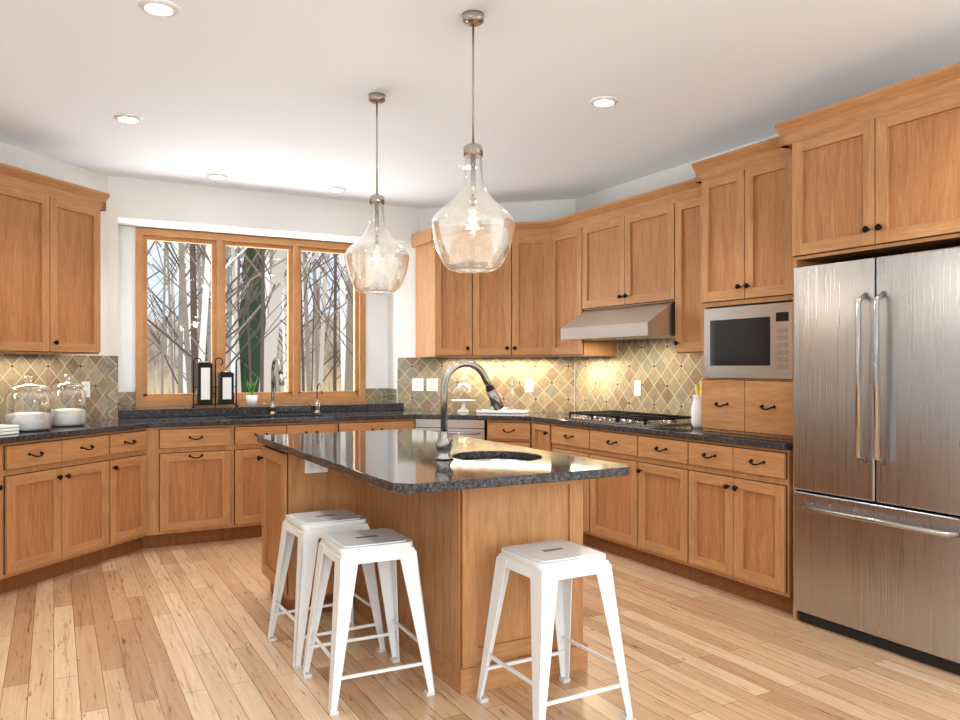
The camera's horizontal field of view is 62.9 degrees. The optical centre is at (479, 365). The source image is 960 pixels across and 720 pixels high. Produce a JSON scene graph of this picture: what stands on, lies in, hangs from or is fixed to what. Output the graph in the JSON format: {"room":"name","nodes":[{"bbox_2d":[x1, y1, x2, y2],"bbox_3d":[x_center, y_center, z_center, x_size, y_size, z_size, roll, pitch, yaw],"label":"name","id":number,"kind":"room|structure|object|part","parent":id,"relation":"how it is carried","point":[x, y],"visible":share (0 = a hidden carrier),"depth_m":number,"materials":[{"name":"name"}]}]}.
{"room":"kitchen","nodes":[
{"label":"kitchen","id":0,"kind":"room"},
{"bbox_2d":[0,134,778,420],"bbox_3d":[-0.567,-0.070,1.746,7.470,2.740,10.610,0,0,-29],"label":"wall","id":1,"kind":"structure","parent":0,"point":[132,204],"depth_m":6.39,"materials":[{"name":"white paint"}]},
{"bbox_2d":[0,163,51,353],"bbox_3d":[-3.043,-0.635,4.521,0.341,1.110,1.063,0,0,17],"label":"upper cabinet","id":2,"kind":"object","parent":1,"relation":"attached to","point":[50,265],"depth_m":4.81,"materials":[{"name":"brown wood"}]},
{"bbox_2d":[0,354,107,423],"bbox_3d":[-3.116,0.161,4.905,0.005,0.476,2.150,0,0,16],"label":"tile backsplash","id":3,"kind":"structure","parent":1,"relation":"attached to","point":[48,371],"depth_m":5.46,"materials":[{"name":"beige tile"}]},
{"bbox_2d":[52,178,103,354],"bbox_3d":[-2.830,-0.635,5.240,0.341,1.110,0.438,0,0,17],"label":"upper cabinet","id":4,"kind":"object","parent":1,"relation":"attached to","point":[76,209],"depth_m":5.20,"materials":[{"name":"brown wood"}]},
{"bbox_2d":[82,381,89,396],"bbox_3d":[-2.868,0.170,5.713,0.007,0.115,0.075,0,0,17],"label":"electrical outlet plate","id":5,"kind":"object","parent":1,"relation":"attached to","point":[86,384],"depth_m":5.72,"materials":[{"name":"white plastic"}]},
{"bbox_2d":[136,227,365,406],"bbox_3d":[-1.956,-0.395,6.883,1.960,1.460,0.135,0,0,-29],"label":"window","id":6,"kind":"structure","parent":1,"relation":"in","point":[219,243],"depth_m":6.81,"materials":[{"name":"brown wood"}]},
{"bbox_2d":[108,356,396,418],"bbox_3d":[-1.841,0.161,6.683,2.417,0.476,0.395,0,0,-29],"label":"tile backsplash","id":7,"kind":"structure","parent":1,"relation":"attached to","point":[116,399],"depth_m":6.33,"materials":[{"name":"beige tile"}]},
{"bbox_2d":[412,378,423,390],"bbox_3d":[-0.568,0.170,7.163,0.110,0.115,0.008,0,0,17],"label":"electrical outlet plate","id":8,"kind":"object","parent":1,"relation":"attached to","point":[418,384],"depth_m":7.16,"materials":[{"name":"white plastic"}]},
{"bbox_2d":[412,228,435,356],"bbox_3d":[-0.483,-0.635,6.961,0.294,1.110,0.341,0,0,17],"label":"upper cabinet","id":9,"kind":"object","parent":1,"relation":"attached to","point":[423,241],"depth_m":6.93,"materials":[{"name":"brown wood"}]},
{"bbox_2d":[426,378,437,390],"bbox_3d":[-0.434,0.170,7.123,0.110,0.115,0.007,0,0,17],"label":"electrical outlet plate","id":10,"kind":"object","parent":1,"relation":"attached to","point":[431,383],"depth_m":7.12,"materials":[{"name":"white plastic"}]},
{"bbox_2d":[398,357,573,411],"bbox_3d":[0.027,0.161,6.994,1.638,0.476,0.006,0,0,17],"label":"tile backsplash","id":11,"kind":"structure","parent":1,"relation":"attached to","point":[553,383],"depth_m":6.95,"materials":[{"name":"beige tile"}]},
{"bbox_2d":[436,221,559,356],"bbox_3d":[0.150,-0.635,6.774,1.026,1.110,0.341,0,0,17],"label":"upper cabinet","id":12,"kind":"object","parent":1,"relation":"attached to","point":[503,309],"depth_m":6.60,"materials":[{"name":"brown wood"}]},
{"bbox_2d":[525,379,532,391],"bbox_3d":[0.429,0.170,6.867,0.075,0.115,0.007,0,0,17],"label":"electrical outlet plate","id":13,"kind":"object","parent":1,"relation":"attached to","point":[528,382],"depth_m":6.86,"materials":[{"name":"white plastic"}]},
{"bbox_2d":[548,212,579,356],"bbox_3d":[0.835,-0.635,6.364,0.340,1.110,0.438,0,0,-29],"label":"upper cabinet","id":14,"kind":"object","parent":1,"relation":"attached to","point":[565,230],"depth_m":6.31,"materials":[{"name":"brown wood"}]},
{"bbox_2d":[580,184,675,356],"bbox_3d":[1.186,-0.635,5.717,0.340,1.110,1.035,0,0,-29],"label":"upper cabinet","id":15,"kind":"object","parent":1,"relation":"attached to","point":[642,248],"depth_m":5.60,"materials":[{"name":"brown wood"}]},
{"bbox_2d":[561,302,674,340],"bbox_3d":[1.094,-0.312,5.669,0.550,0.231,0.996,0,0,-29],"label":"range hood","id":16,"kind":"object","parent":15,"relation":"attached to","point":[646,321],"visible":0.81,"depth_m":5.43,"materials":[{"name":"silver metal"}]},
{"bbox_2d":[634,381,640,395],"bbox_3d":[1.209,0.170,6.027,0.008,0.115,0.075,0,0,-29],"label":"electrical outlet plate","id":17,"kind":"object","parent":1,"relation":"attached to","point":[637,384],"depth_m":6.02,"materials":[{"name":"white plastic"}]},
{"bbox_2d":[575,338,702,421],"bbox_3d":[1.284,-0.015,5.906,0.006,0.827,1.935,0,0,-29],"label":"tile backsplash","id":18,"kind":"structure","parent":1,"relation":"attached to","point":[665,374],"depth_m":5.99,"materials":[{"name":"beige tile"}]},
{"bbox_2d":[676,178,702,353],"bbox_3d":[1.503,-0.635,5.134,0.340,1.110,0.292,0,0,-29],"label":"upper cabinet","id":19,"kind":"object","parent":1,"relation":"attached to","point":[689,307],"depth_m":5.08,"materials":[{"name":"brown wood"}]},
{"bbox_2d":[0,536,959,719],"bbox_3d":[-0.934,1.330,1.825,9.100,0.060,11.100,0,0,-29],"label":"floor","id":20,"kind":"structure","parent":0,"point":[177,632],"depth_m":3.45,"materials":[{"name":"brown wood"}]},
{"bbox_2d":[0,443,7,593],"bbox_3d":[-3.034,0.868,4.168,0.560,0.864,0.665,0,0,17],"label":"base cabinet","id":21,"kind":"object","parent":20,"relation":"on","point":[3,447],"depth_m":4.43,"materials":[{"name":"brown wood"}]},
{"bbox_2d":[8,432,111,591],"bbox_3d":[-2.825,0.868,4.872,0.560,0.864,0.802,0,0,17],"label":"base cabinet","id":22,"kind":"object","parent":20,"relation":"on","point":[70,504],"depth_m":4.78,"materials":[{"name":"brown wood"}]},
{"bbox_2d":[0,410,792,449],"bbox_3d":[-1.026,0.417,4.854,5.060,0.035,3.901,0,0,-29],"label":"countertop","id":23,"kind":"structure","parent":22,"relation":"on","point":[114,425],"depth_m":5.66,"materials":[{"name":"stone"}]},
{"bbox_2d":[0,424,18,434],"bbox_3d":[-2.839,0.373,4.558,0.180,0.052,0.220,0,0,16],"label":"towels","id":24,"kind":"object","parent":23,"relation":"on","point":[6,429],"visible":1,"depth_m":4.58,"materials":[{"name":"white fabric"}]},
{"bbox_2d":[4,390,51,431],"bbox_3d":[-2.805,0.274,4.872,0.260,0.246,0.260,0,0,-29],"label":"jar","id":25,"kind":"object","parent":23,"relation":"on","point":[33,421],"visible":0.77,"depth_m":4.79,"materials":[{"name":"clear glass"}]},
{"bbox_2d":[7,376,48,390],"bbox_3d":[-2.805,0.105,4.872,0.229,0.089,0.229,0,0,-29],"label":"lid","id":26,"kind":"object","parent":25,"relation":"on","point":[25,385],"visible":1,"depth_m":4.83,"materials":[{"name":"clear glass"}]},
{"bbox_2d":[49,387,86,426],"bbox_3d":[-2.759,0.272,5.250,0.230,0.251,0.230,0,0,-29],"label":"jar","id":27,"kind":"object","parent":23,"relation":"on","point":[70,416],"visible":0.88,"depth_m":5.18,"materials":[{"name":"clear glass"}]},
{"bbox_2d":[50,374,83,387],"bbox_3d":[-2.759,0.101,5.250,0.202,0.089,0.202,0,0,-29],"label":"lid","id":28,"kind":"object","parent":27,"relation":"on","point":[66,383],"visible":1,"depth_m":5.22,"materials":[{"name":"clear glass"}]},
{"bbox_2d":[118,402,403,417],"bbox_3d":[-1.802,0.367,6.683,2.344,0.064,0.355,0,0,-29],"label":"window ledge","id":29,"kind":"object","parent":23,"relation":"on","point":[151,412],"visible":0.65,"depth_m":6.47,"materials":[{"name":"stone"}]},
{"bbox_2d":[192,357,243,406],"bbox_3d":[-2.157,0.132,6.487,0.409,0.404,0.120,0,0,-29],"label":"frame","id":30,"kind":"object","parent":29,"relation":"on","point":[215,387],"visible":0.88,"depth_m":6.47,"materials":[{"name":"black metal"}]},
{"bbox_2d":[196,362,233,403],"bbox_3d":[-2.183,0.136,6.472,0.280,0.343,0.102,0,0,-29],"label":"lantern","id":31,"kind":"object","parent":30,"relation":"attached to","point":[204,382],"visible":1,"depth_m":6.41,"materials":[{"name":"black metal"}]},
{"bbox_2d":[246,395,257,405],"bbox_3d":[-1.924,0.291,6.625,0.100,0.084,0.100,0,0,-29],"label":"plant pot","id":32,"kind":"object","parent":29,"relation":"on","point":[251,400],"visible":1,"depth_m":6.59,"materials":[{"name":"white ceramic"}]},
{"bbox_2d":[246,378,257,395],"bbox_3d":[-1.919,0.181,6.626,0.104,0.169,0.085,0,0,-29],"label":"plant","id":33,"kind":"object","parent":32,"relation":"in","point":[251,388],"visible":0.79,"depth_m":6.62,"materials":[{"name":"green plant"}]},
{"bbox_2d":[263,357,284,414],"bbox_3d":[-1.660,0.163,6.330,0.110,0.473,0.350,0,0,-29],"label":"faucet","id":34,"kind":"object","parent":23,"relation":"on","point":[272,407],"visible":1,"depth_m":6.44,"materials":[{"name":"silver metal"}]},
{"bbox_2d":[308,383,322,412],"bbox_3d":[-1.373,0.271,6.585,0.110,0.257,0.175,0,0,-29],"label":"filter faucet","id":35,"kind":"object","parent":23,"relation":"on","point":[316,405],"visible":1,"depth_m":6.63,"materials":[{"name":"silver metal"}]},
{"bbox_2d":[451,399,474,411],"bbox_3d":[-0.147,0.346,6.861,0.216,0.105,0.216,0,0,-29],"label":"cake stand","id":36,"kind":"object","parent":23,"relation":"on","point":[463,402],"visible":0.85,"depth_m":6.83,"materials":[{"name":"white ceramic"}]},
{"bbox_2d":[452,378,473,399],"bbox_3d":[-0.147,0.200,6.861,0.194,0.186,0.194,0,0,-29],"label":"lid","id":37,"kind":"object","parent":36,"relation":"on","point":[467,385],"visible":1,"depth_m":6.83,"materials":[{"name":"clear glass"}]},
{"bbox_2d":[476,409,528,413],"bbox_3d":[0.194,0.388,6.705,0.420,0.022,0.166,0,0,16],"label":"tray","id":38,"kind":"object","parent":23,"relation":"on","point":[506,411],"visible":0.96,"depth_m":6.65,"materials":[{"name":"white ceramic"}]},
{"bbox_2d":[490,382,514,410],"bbox_3d":[0.193,0.260,6.705,0.175,0.251,0.175,0,0,-29],"label":"bottle","id":39,"kind":"object","parent":38,"relation":"on","point":[503,408],"visible":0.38,"depth_m":6.68,"materials":[{"name":"clear glass"}]},
{"bbox_2d":[565,410,690,426],"bbox_3d":[1.070,0.373,5.668,0.490,0.052,0.900,0,0,-29],"label":"cooktop","id":40,"kind":"object","parent":23,"relation":"on","point":[640,419],"visible":0.98,"depth_m":5.49,"materials":[{"name":"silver metal"}]},
{"bbox_2d":[691,395,702,428],"bbox_3d":[1.422,0.294,5.051,0.128,0.210,0.128,0,0,-29],"label":"crock","id":41,"kind":"object","parent":23,"relation":"on","point":[696,414],"visible":0.48,"depth_m":5.01,"materials":[{"name":"white ceramic"}]},
{"bbox_2d":[695,381,700,395],"bbox_3d":[1.423,0.229,5.040,0.091,0.262,0.084,0,0,-29],"label":"utensils","id":42,"kind":"object","parent":41,"relation":"in","point":[697,389],"visible":0.1,"depth_m":5.03,"materials":[{"name":"yellow"}]},
{"bbox_2d":[692,136,792,438],"bbox_3d":[1.694,-0.426,4.640,0.475,1.648,0.740,0,0,-29],"label":"tall cabinet","id":43,"kind":"object","parent":23,"relation":"on","point":[746,228],"visible":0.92,"depth_m":4.51,"materials":[{"name":"brown wood"}]},
{"bbox_2d":[704,302,792,378],"bbox_3d":[1.707,-0.139,4.625,0.406,0.419,0.656,0,0,-29],"label":"microwave","id":44,"kind":"object","parent":43,"relation":"in","point":[752,341],"visible":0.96,"depth_m":4.50,"materials":[{"name":"silver metal"}]},
{"bbox_2d":[112,428,146,557],"bbox_3d":[-2.650,0.868,5.464,0.560,0.864,0.433,0,0,17],"label":"base cabinet","id":45,"kind":"object","parent":20,"relation":"on","point":[129,447],"depth_m":5.37,"materials":[{"name":"brown wood"}]},
{"bbox_2d":[143,425,234,548],"bbox_3d":[-2.245,0.868,5.910,0.635,0.864,0.570,0,0,-29],"label":"base cabinet","id":46,"kind":"object","parent":20,"relation":"on","point":[204,483],"depth_m":5.68,"materials":[{"name":"brown wood"}]},
{"bbox_2d":[257,445,288,609],"bbox_3d":[-0.673,0.868,4.457,0.990,0.864,0.624,0,0,-29],"label":"base cabinet","id":47,"kind":"object","parent":20,"relation":"on","point":[275,463],"depth_m":4.28,"materials":[{"name":"brown wood"}]},
{"bbox_2d":[305,460,327,472],"bbox_3d":[-0.851,0.520,4.083,0.120,0.070,0.009,0,0,-29],"label":"outlet","id":48,"kind":"object","parent":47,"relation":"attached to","point":[310,467],"visible":0.71,"depth_m":4.07,"materials":[{"name":"white plastic"}]},
{"bbox_2d":[235,421,338,538],"bbox_3d":[-1.614,0.868,6.253,0.800,0.864,0.570,0,0,-29],"label":"base cabinet","id":49,"kind":"object","parent":20,"relation":"on","point":[248,470],"depth_m":5.89,"materials":[{"name":"brown wood"}]},
{"bbox_2d":[267,509,385,669],"bbox_3d":[-0.718,0.998,3.649,0.425,0.605,0.425,0,0,-30],"label":"stool","id":50,"kind":"object","parent":20,"relation":"on","point":[308,529],"visible":0.9,"depth_m":3.56,"materials":[{"name":"white metal"}]},
{"bbox_2d":[302,528,434,715],"bbox_3d":[-0.462,0.998,3.197,0.425,0.605,0.425,0,0,-27],"label":"stool","id":51,"kind":"object","parent":20,"relation":"on","point":[385,549],"visible":1,"depth_m":3.10,"materials":[{"name":"white metal"}]},
{"bbox_2d":[339,418,415,431],"bbox_3d":[-0.940,0.868,6.619,0.735,0.864,0.570,0,0,-29],"label":"base cabinet","id":52,"kind":"object","parent":20,"relation":"on","point":[388,424],"depth_m":6.35,"materials":[{"name":"brown wood"}]},
{"bbox_2d":[289,454,587,695],"bbox_3d":[-0.256,0.868,3.710,0.970,0.864,1.230,0,0,-29],"label":"base cabinet","id":53,"kind":"object","parent":20,"relation":"on","point":[460,538],"depth_m":3.28,"materials":[{"name":"brown wood"}]},
{"bbox_2d":[257,429,628,493],"bbox_3d":[-0.335,0.417,3.829,1.025,0.035,2.150,0,0,-29],"label":"countertop","id":54,"kind":"structure","parent":53,"relation":"on","point":[404,461],"depth_m":3.29,"materials":[{"name":"stone"}]},
{"bbox_2d":[435,360,503,459],"bbox_3d":[-0.033,0.187,3.407,0.331,0.424,0.119,0,0,-29],"label":"island faucet","id":55,"kind":"object","parent":54,"relation":"on","point":[444,444],"visible":1,"depth_m":3.36,"materials":[{"name":"silver metal"}]},
{"bbox_2d":[466,458,528,461],"bbox_3d":[0.075,0.525,3.488,0.406,0.178,0.447,0,0,-29],"label":"island sink","id":56,"kind":"object","parent":54,"relation":"in","point":[498,460],"visible":0.06,"depth_m":3.69,"materials":[{"name":"silver metal"}]},
{"bbox_2d":[416,418,486,439],"bbox_3d":[-0.173,0.869,6.682,0.594,0.863,0.617,0,0,16],"label":"dishwasher","id":57,"kind":"object","parent":20,"relation":"on","point":[476,429],"visible":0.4,"depth_m":6.40,"materials":[{"name":"silver metal"}]},
{"bbox_2d":[487,420,531,447],"bbox_3d":[0.331,0.868,6.543,0.425,0.864,0.598,0,0,16],"label":"base cabinet","id":58,"kind":"object","parent":20,"relation":"on","point":[514,432],"visible":0.27,"depth_m":6.29,"materials":[{"name":"brown wood"}]},
{"bbox_2d":[532,421,547,450],"bbox_3d":[0.721,0.868,6.284,0.605,0.864,0.342,0,0,-29],"label":"base cabinet","id":59,"kind":"object","parent":20,"relation":"on","point":[539,429],"depth_m":6.14,"materials":[{"name":"brown wood"}]},
{"bbox_2d":[477,540,632,719],"bbox_3d":[0.276,0.998,2.972,0.425,0.605,0.425,0,0,-29],"label":"stool","id":60,"kind":"object","parent":20,"relation":"on","point":[550,569],"visible":0.98,"depth_m":2.89,"materials":[{"name":"white metal"}]},
{"bbox_2d":[548,423,587,544],"bbox_3d":[0.921,0.868,5.915,0.605,0.864,0.498,0,0,-29],"label":"base cabinet","id":61,"kind":"object","parent":20,"relation":"on","point":[564,439],"depth_m":5.73,"materials":[{"name":"brown wood"}]},
{"bbox_2d":[588,428,635,560],"bbox_3d":[1.164,0.868,5.468,0.605,0.864,0.520,0,0,-29],"label":"base cabinet","id":62,"kind":"object","parent":20,"relation":"on","point":[611,500],"depth_m":5.34,"materials":[{"name":"brown wood"}]},
{"bbox_2d":[636,433,687,578],"bbox_3d":[1.398,0.868,5.037,0.605,0.864,0.460,0,0,-29],"label":"base cabinet","id":63,"kind":"object","parent":20,"relation":"on","point":[661,461],"depth_m":4.91,"materials":[{"name":"brown wood"}]},
{"bbox_2d":[688,439,792,613],"bbox_3d":[1.679,0.868,4.519,0.605,0.864,0.720,0,0,-29],"label":"base cabinet","id":64,"kind":"object","parent":20,"relation":"on","point":[717,515],"depth_m":4.33,"materials":[{"name":"brown wood"}]},
{"bbox_2d":[775,62,959,618],"bbox_3d":[2.073,0.025,3.743,0.665,2.550,1.080,0,0,-29],"label":"tall cabinet","id":65,"kind":"object","parent":20,"relation":"on","point":[875,173],"visible":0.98,"depth_m":3.59,"materials":[{"name":"brown wood"}]},
{"bbox_2d":[794,246,959,674],"bbox_3d":[2.055,0.400,3.733,0.686,1.800,0.910,0,0,-29],"label":"refrigerator","id":66,"kind":"object","parent":20,"relation":"on","point":[894,590],"depth_m":3.56,"materials":[{"name":"silver metal"}]},
{"bbox_3d":[1.785,0.186,3.586,0.072,1.053,0.793,0,0,-29],"label":"refrigerator handle","id":67,"kind":"part","parent":66,"relation":"part of","materials":[{"name":"silver metal"}]},
{"bbox_2d":[0,0,959,207],"bbox_3d":[-0.934,-1.480,1.825,9.100,0.080,11.100,0,0,-29],"label":"ceiling","id":68,"kind":"structure","parent":0,"point":[270,96],"depth_m":3.99,"materials":[{"name":"white paint"}]},
{"bbox_2d":[114,114,142,122],"bbox_3d":[-2.042,-1.434,4.558,0.155,0.011,0.155,0,0,-37],"label":"recessed light","id":69,"kind":"object","parent":68,"relation":"in","point":[128,118],"depth_m":4.53,"materials":[{"name":"white ceramic"}]},
{"bbox_2d":[138,0,178,16],"bbox_3d":[-1.288,-1.434,3.147,0.155,0.011,0.155,0,0,-37],"label":"recessed light","id":70,"kind":"object","parent":68,"relation":"in","point":[165,8],"depth_m":3.13,"materials":[{"name":"white ceramic"}]},
{"bbox_2d":[207,174,227,178],"bbox_3d":[-1.991,-1.434,5.951,0.155,0.011,0.155,0,0,-35],"label":"recessed light","id":71,"kind":"object","parent":68,"relation":"in","point":[215,176],"depth_m":5.92,"materials":[{"name":"white ceramic"}]},
{"bbox_2d":[327,187,345,191],"bbox_3d":[-1.169,-1.434,6.386,0.155,0.011,0.155,0,0,22],"label":"recessed light","id":72,"kind":"object","parent":68,"relation":"in","point":[335,189],"depth_m":6.35,"materials":[{"name":"white ceramic"}]},
{"bbox_2d":[368,92,385,248],"bbox_3d":[-0.548,-1.032,4.174,0.092,0.814,0.092,0,0,-29],"label":"pendant light","id":73,"kind":"object","parent":68,"relation":"hanging from","point":[376,98],"visible":0.88,"depth_m":4.16,"materials":[{"name":"silver metal"}]},
{"bbox_2d":[344,203,408,293],"bbox_3d":[-0.548,-0.629,4.174,0.344,0.478,0.344,0,0,-29],"label":"lampshade","id":74,"kind":"object","parent":73,"relation":"attached to","point":[384,239],"visible":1,"depth_m":4.09,"materials":[{"name":"clear glass"}]},
{"bbox_2d":[371,249,382,260],"bbox_3d":[-0.548,-0.590,4.174,0.062,0.064,0.061,0,0,-29],"label":"bulb","id":75,"kind":"object","parent":73,"relation":"attached to","point":[380,252],"depth_m":4.16,"materials":[{"name":"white glass"}]},
{"bbox_2d":[459,163,478,168],"bbox_3d":[-0.075,-1.434,5.649,0.155,0.011,0.155,0,0,-35],"label":"recessed light","id":76,"kind":"object","parent":68,"relation":"in","point":[461,165],"depth_m":5.62,"materials":[{"name":"white ceramic"}]},
{"bbox_2d":[462,10,483,213],"bbox_3d":[-0.028,-1.032,3.216,0.092,0.814,0.092,0,0,-29],"label":"pendant light","id":77,"kind":"object","parent":68,"relation":"hanging from","point":[472,18],"visible":0.75,"depth_m":3.21,"materials":[{"name":"silver metal"}]},
{"bbox_2d":[431,154,514,272],"bbox_3d":[-0.028,-0.629,3.216,0.344,0.478,0.344,0,0,-29],"label":"lampshade","id":78,"kind":"object","parent":77,"relation":"attached to","point":[461,201],"visible":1,"depth_m":3.13,"materials":[{"name":"clear glass"}]},
{"bbox_2d":[466,214,480,229],"bbox_3d":[-0.028,-0.590,3.216,0.062,0.064,0.061,0,0,-29],"label":"bulb","id":79,"kind":"object","parent":77,"relation":"attached to","point":[474,222],"depth_m":3.21,"materials":[{"name":"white glass"}]},
{"bbox_2d":[590,96,617,106],"bbox_3d":[0.675,-1.434,4.269,0.155,0.011,0.155,0,0,-35],"label":"recessed light","id":80,"kind":"object","parent":68,"relation":"in","point":[605,101],"depth_m":4.24,"materials":[{"name":"white ceramic"}]},
{"label":"outside","id":81,"kind":"structure","parent":0,"visible":0},
{"bbox_2d":[147,240,352,393],"bbox_3d":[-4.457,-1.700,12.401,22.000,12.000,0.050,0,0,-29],"label":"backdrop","id":82,"kind":"structure","parent":81,"point":[152,282],"depth_m":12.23,"materials":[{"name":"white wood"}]},
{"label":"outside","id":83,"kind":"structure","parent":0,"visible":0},
{"bbox_2d":[147,241,352,393],"bbox_3d":[-2.632,-1.698,11.013,6.608,8.017,3.530,0,0,-29],"label":"trees","id":84,"kind":"object","parent":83,"point":[239,328],"depth_m":9.93,"materials":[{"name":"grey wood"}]}
]}

